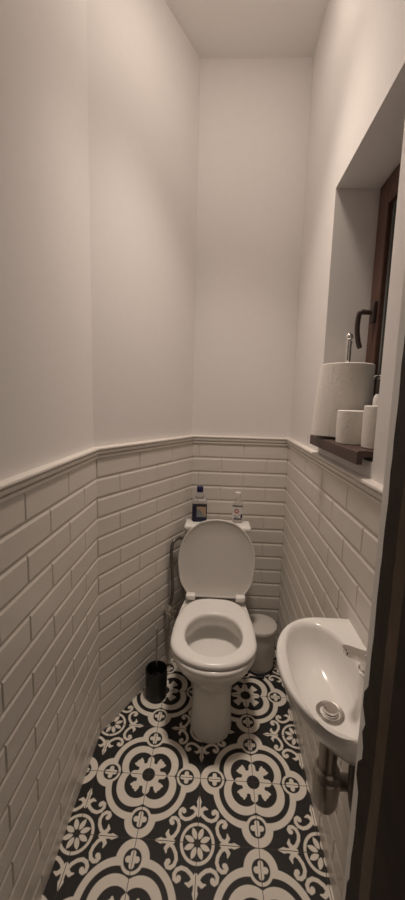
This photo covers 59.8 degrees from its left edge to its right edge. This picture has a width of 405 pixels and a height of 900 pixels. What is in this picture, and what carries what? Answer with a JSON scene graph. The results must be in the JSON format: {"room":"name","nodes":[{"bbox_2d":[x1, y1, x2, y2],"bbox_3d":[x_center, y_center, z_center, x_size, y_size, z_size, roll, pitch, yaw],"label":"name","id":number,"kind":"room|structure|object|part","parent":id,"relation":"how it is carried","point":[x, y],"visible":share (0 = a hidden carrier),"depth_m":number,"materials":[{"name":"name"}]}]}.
{"room":"bathroom","nodes":[
{"label":"bathroom","id":0,"kind":"room"},
{"bbox_2d":[0,0,99,899],"bbox_3d":[-0.500,-0.250,0.840,0.160,3.133,1.023,2,8,2],"label":"wall","id":1,"kind":"structure","parent":0,"point":[50,671],"depth_m":0.95,"materials":[{"name":"paint"}]},
{"bbox_2d":[0,447,98,502],"bbox_3d":[-0.428,0.074,0.898,0.026,0.044,0.916,2,8,2],"label":"trim","id":2,"kind":"structure","parent":1,"relation":"attached to","point":[13,486],"depth_m":0.92,"materials":[{"name":"white"}]},
{"bbox_2d":[86,0,199,732],"bbox_3d":[-0.275,-0.358,1.662,0.160,3.133,0.827,6,9,30],"label":"wall","id":3,"kind":"structure","parent":0,"point":[143,70],"depth_m":1.52,"materials":[{"name":"paint"}]},
{"bbox_2d":[96,435,193,457],"bbox_3d":[-0.228,-0.024,1.645,0.026,0.044,0.702,6,9,30],"label":"trim","id":4,"kind":"structure","parent":3,"relation":"attached to","point":[125,448],"depth_m":1.56,"materials":[{"name":"white"}]},
{"bbox_2d":[163,535,184,616],"bbox_3d":[-0.145,0.654,1.852,0.098,0.406,0.146,5,9,26],"label":"supply hose","id":5,"kind":"object","parent":3,"relation":"attached to","point":[174,612],"visible":0.93,"depth_m":1.82,"materials":[{"name":"grey metal"}]},
{"bbox_3d":[-0.148,0.837,1.818,0.042,0.038,0.038,6,9,30],"label":"valve knob","id":6,"kind":"part","parent":5,"relation":"part of","materials":[{"name":"silver metal"}]},
{"bbox_2d":[41,647,333,899],"bbox_3d":[-0.001,1.252,1.364,1.160,0.001,1.760,2,8,2],"label":"floor","id":7,"kind":"structure","parent":0,"point":[160,812],"depth_m":1.23,"materials":[{"name":"tile"}]},
{"bbox_2d":[145,660,166,702],"bbox_3d":[-0.224,1.125,1.711,0.106,0.146,0.106,2,8,2],"label":"toilet brush holder","id":8,"kind":"object","parent":7,"relation":"on","point":[156,686],"visible":0.98,"depth_m":1.67,"materials":[{"name":"black plastic"}]},
{"bbox_2d":[151,626,160,675],"bbox_3d":[-0.221,1.012,1.695,0.072,0.348,0.072,2,8,2],"label":"toilet brush","id":9,"kind":"object","parent":8,"relation":"in","point":[156,673],"visible":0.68,"depth_m":1.69,"materials":[{"name":"silver plastic"}]},
{"bbox_3d":[-0.221,0.976,1.690,0.008,0.250,0.008,2,8,2],"label":"handle","id":10,"kind":"part","parent":9,"relation":"part of","materials":[{"name":"silver metal"}]},
{"bbox_2d":[170,519,256,743],"bbox_3d":[0.059,0.795,1.668,0.400,0.826,0.668,2,8,2],"label":"toilet","id":11,"kind":"object","parent":7,"relation":"on","point":[213,643],"visible":1,"depth_m":1.70,"materials":[{"name":"white ceramic"}]},
{"bbox_2d":[192,486,206,521],"bbox_3d":[-0.015,0.288,1.894,0.079,0.190,0.054,2,8,2],"label":"bottle","id":12,"kind":"object","parent":11,"relation":"on","point":[199,503],"visible":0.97,"depth_m":1.87,"materials":[{"name":"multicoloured plastic"}]},
{"bbox_3d":[0.051,0.805,1.582,0.367,0.025,0.476,2,8,2],"label":"seat","id":13,"kind":"part","parent":11,"relation":"part of","materials":[{"name":"white plastic"}]},
{"bbox_3d":[0.049,1.006,1.698,0.364,0.400,0.668,2,8,2],"label":"bowl","id":14,"kind":"part","parent":11,"relation":"part of","materials":[{"name":"white ceramic"}]},
{"bbox_3d":[0.073,0.560,1.819,0.400,0.401,0.071,2,8,2],"label":"lid","id":15,"kind":"part","parent":11,"relation":"part of","materials":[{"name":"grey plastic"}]},
{"bbox_3d":[0.081,0.403,1.880,0.348,0.029,0.116,2,8,2],"label":"cistern lid","id":16,"kind":"part","parent":11,"relation":"part of","materials":[{"name":"white ceramic"}]},
{"bbox_2d":[232,492,242,522],"bbox_3d":[0.189,0.307,1.887,0.055,0.164,0.042,2,8,2],"label":"bottle","id":17,"kind":"object","parent":11,"relation":"on","point":[237,508],"visible":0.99,"depth_m":1.87,"materials":[{"name":"white plastic"}]},
{"bbox_2d":[248,614,276,678],"bbox_3d":[0.308,1.055,1.920,0.184,0.254,0.184,-6,11,-42],"label":"pedal bin","id":18,"kind":"object","parent":7,"relation":"on","point":[265,627],"visible":0.67,"depth_m":1.85,"materials":[{"name":"white metal"}]},
{"bbox_3d":[0.311,0.945,1.905,0.184,0.032,0.184,2,8,2],"label":"bin lid","id":19,"kind":"part","parent":18,"relation":"part of","materials":[{"name":"white metal"}]},
{"bbox_2d":[165,0,328,58],"bbox_3d":[0.091,-1.823,0.960,1.300,0.080,1.803,2,8,2],"label":"ceiling","id":20,"kind":"structure","parent":0,"point":[214,28],"depth_m":1.54,"materials":[{"name":"white paint"}]},
{"bbox_2d":[191,57,312,646],"bbox_3d":[0.252,-0.385,1.959,0.775,3.133,0.160,2,8,2],"label":"wall","id":21,"kind":"structure","parent":0,"point":[254,113],"depth_m":1.83,"materials":[{"name":"paint"}]},
{"bbox_2d":[193,435,287,445],"bbox_3d":[0.210,-0.052,1.926,0.540,0.044,0.026,2,8,2],"label":"trim","id":22,"kind":"structure","parent":21,"relation":"attached to","point":[276,441],"depth_m":1.92,"materials":[{"name":"white"}]},
{"bbox_2d":[276,0,404,899],"bbox_3d":[0.560,-0.266,1.156,0.239,3.133,1.753,2,8,2],"label":"wall","id":23,"kind":"structure","parent":0,"point":[356,140],"depth_m":1.26,"materials":[{"name":"paint"}]},
{"bbox_2d":[276,617,365,765],"bbox_3d":[0.286,0.553,0.815,0.226,0.119,0.375,2,8,2],"label":"basin","id":24,"kind":"object","parent":23,"relation":"attached to","point":[324,686],"visible":0.79,"depth_m":0.85,"materials":[{"name":"white ceramic"}]},
{"bbox_2d":[312,742,347,814],"bbox_3d":[0.316,0.701,0.760,0.152,0.162,0.060,2,8,2],"label":"trap","id":25,"kind":"object","parent":24,"relation":"attached to","point":[328,781],"visible":0.66,"depth_m":0.74,"materials":[{"name":"silver metal"}]},
{"bbox_2d":[341,644,366,675],"bbox_3d":[0.354,0.470,0.790,0.082,0.059,0.042,2,8,2],"label":"tap","id":26,"kind":"object","parent":24,"relation":"on","point":[359,655],"visible":0.59,"depth_m":0.78,"materials":[{"name":"silver metal"}]},
{"bbox_3d":[0.349,0.459,0.789,0.073,0.035,0.032,2,8,2],"label":"spout","id":27,"kind":"part","parent":26,"relation":"part of","materials":[{"name":"silver metal"}]},
{"bbox_2d":[358,663,364,675],"bbox_3d":[0.373,0.482,0.791,0.042,0.036,0.042,2,8,2],"label":"tap","id":28,"kind":"object","parent":26,"relation":"on","point":[361,667],"depth_m":0.79,"materials":[{"name":"silver metal"}]},
{"bbox_2d":[287,438,382,505],"bbox_3d":[0.433,0.053,1.215,0.026,0.044,1.439,2,8,2],"label":"trim","id":29,"kind":"structure","parent":23,"relation":"attached to","point":[366,486],"depth_m":1.04,"materials":[{"name":"white"}]},
{"bbox_2d":[310,162,400,464],"bbox_3d":[0.551,-0.447,1.075,0.262,0.923,0.502,2,8,2],"label":"window","id":30,"kind":"structure","parent":23,"relation":"in","point":[354,454],"depth_m":1.21,"materials":[{"name":"brown wood"}]},
{"bbox_2d":[321,333,352,438],"bbox_3d":[0.496,-0.220,1.221,0.136,0.358,0.136,2,8,2],"label":"paper towel holder","id":31,"kind":"object","parent":30,"relation":"on","point":[349,336],"visible":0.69,"depth_m":1.20,"materials":[{"name":"grey metal"}]},
{"bbox_2d":[310,362,374,436],"bbox_3d":[0.493,-0.171,1.227,0.180,0.244,0.178,-5,10,-39],"label":"paper towel roll","id":32,"kind":"object","parent":31,"relation":"on","point":[343,385],"visible":0.68,"depth_m":1.16,"materials":[{"name":"white paper"}]},
{"bbox_3d":[0.496,-0.211,1.222,0.021,0.328,0.021,2,8,2],"label":"rod","id":33,"kind":"part","parent":31,"relation":"part of","materials":[{"name":"silver metal"}]},
{"bbox_3d":[0.506,-0.009,1.137,0.195,0.036,0.472,2,8,2],"label":"sill","id":34,"kind":"part","parent":30,"relation":"part of","materials":[{"name":"brown wood"}]},
{"bbox_2d":[336,410,363,444],"bbox_3d":[0.462,-0.070,1.072,0.103,0.100,0.102,2,8,2],"label":"toilet roll","id":35,"kind":"object","parent":30,"relation":"on","point":[349,422],"visible":0.79,"depth_m":1.03,"materials":[{"name":"white paper"}]},
{"bbox_3d":[0.576,-0.442,1.249,0.067,0.160,0.031,4,8,14],"label":"handle","id":36,"kind":"part","parent":30,"relation":"part of","materials":[{"name":"brown metal"}]},
{"bbox_2d":[361,405,377,449],"bbox_3d":[0.492,-0.062,0.961,0.103,0.116,0.102,2,8,2],"label":"toilet roll","id":37,"kind":"object","parent":30,"relation":"on","point":[370,412],"visible":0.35,"depth_m":0.94,"materials":[{"name":"white paper"}]},
{"bbox_2d":[372,375,380,405],"bbox_3d":[0.541,-0.126,1.093,0.046,0.209,0.036,2,8,2],"label":"pump bottle","id":38,"kind":"object","parent":30,"relation":"on","point":[376,397],"visible":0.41,"depth_m":1.08,"materials":[{"name":"white plastic"}]},
{"bbox_3d":[0.647,-0.458,1.069,0.071,0.895,0.502,2,8,2],"label":"frame","id":39,"kind":"part","parent":30,"relation":"part of","materials":[{"name":"brown wood"}]},
{"bbox_3d":[0.631,-0.457,1.070,0.063,0.833,0.438,2,8,2],"label":"sash","id":40,"kind":"part","parent":30,"relation":"part of","materials":[{"name":"brown wood"}]},
{"bbox_3d":[-0.019,-0.176,0.395,0.909,3.133,0.167,2,8,2],"label":"wall","id":41,"kind":"structure","parent":0,"visible":0},
{"bbox_2d":[342,271,404,899],"bbox_3d":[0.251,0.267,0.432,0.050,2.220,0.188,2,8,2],"label":"door","id":42,"kind":"structure","parent":41,"relation":"in","point":[375,859],"depth_m":0.46,"materials":[{"name":"brown wood"}]}
]}

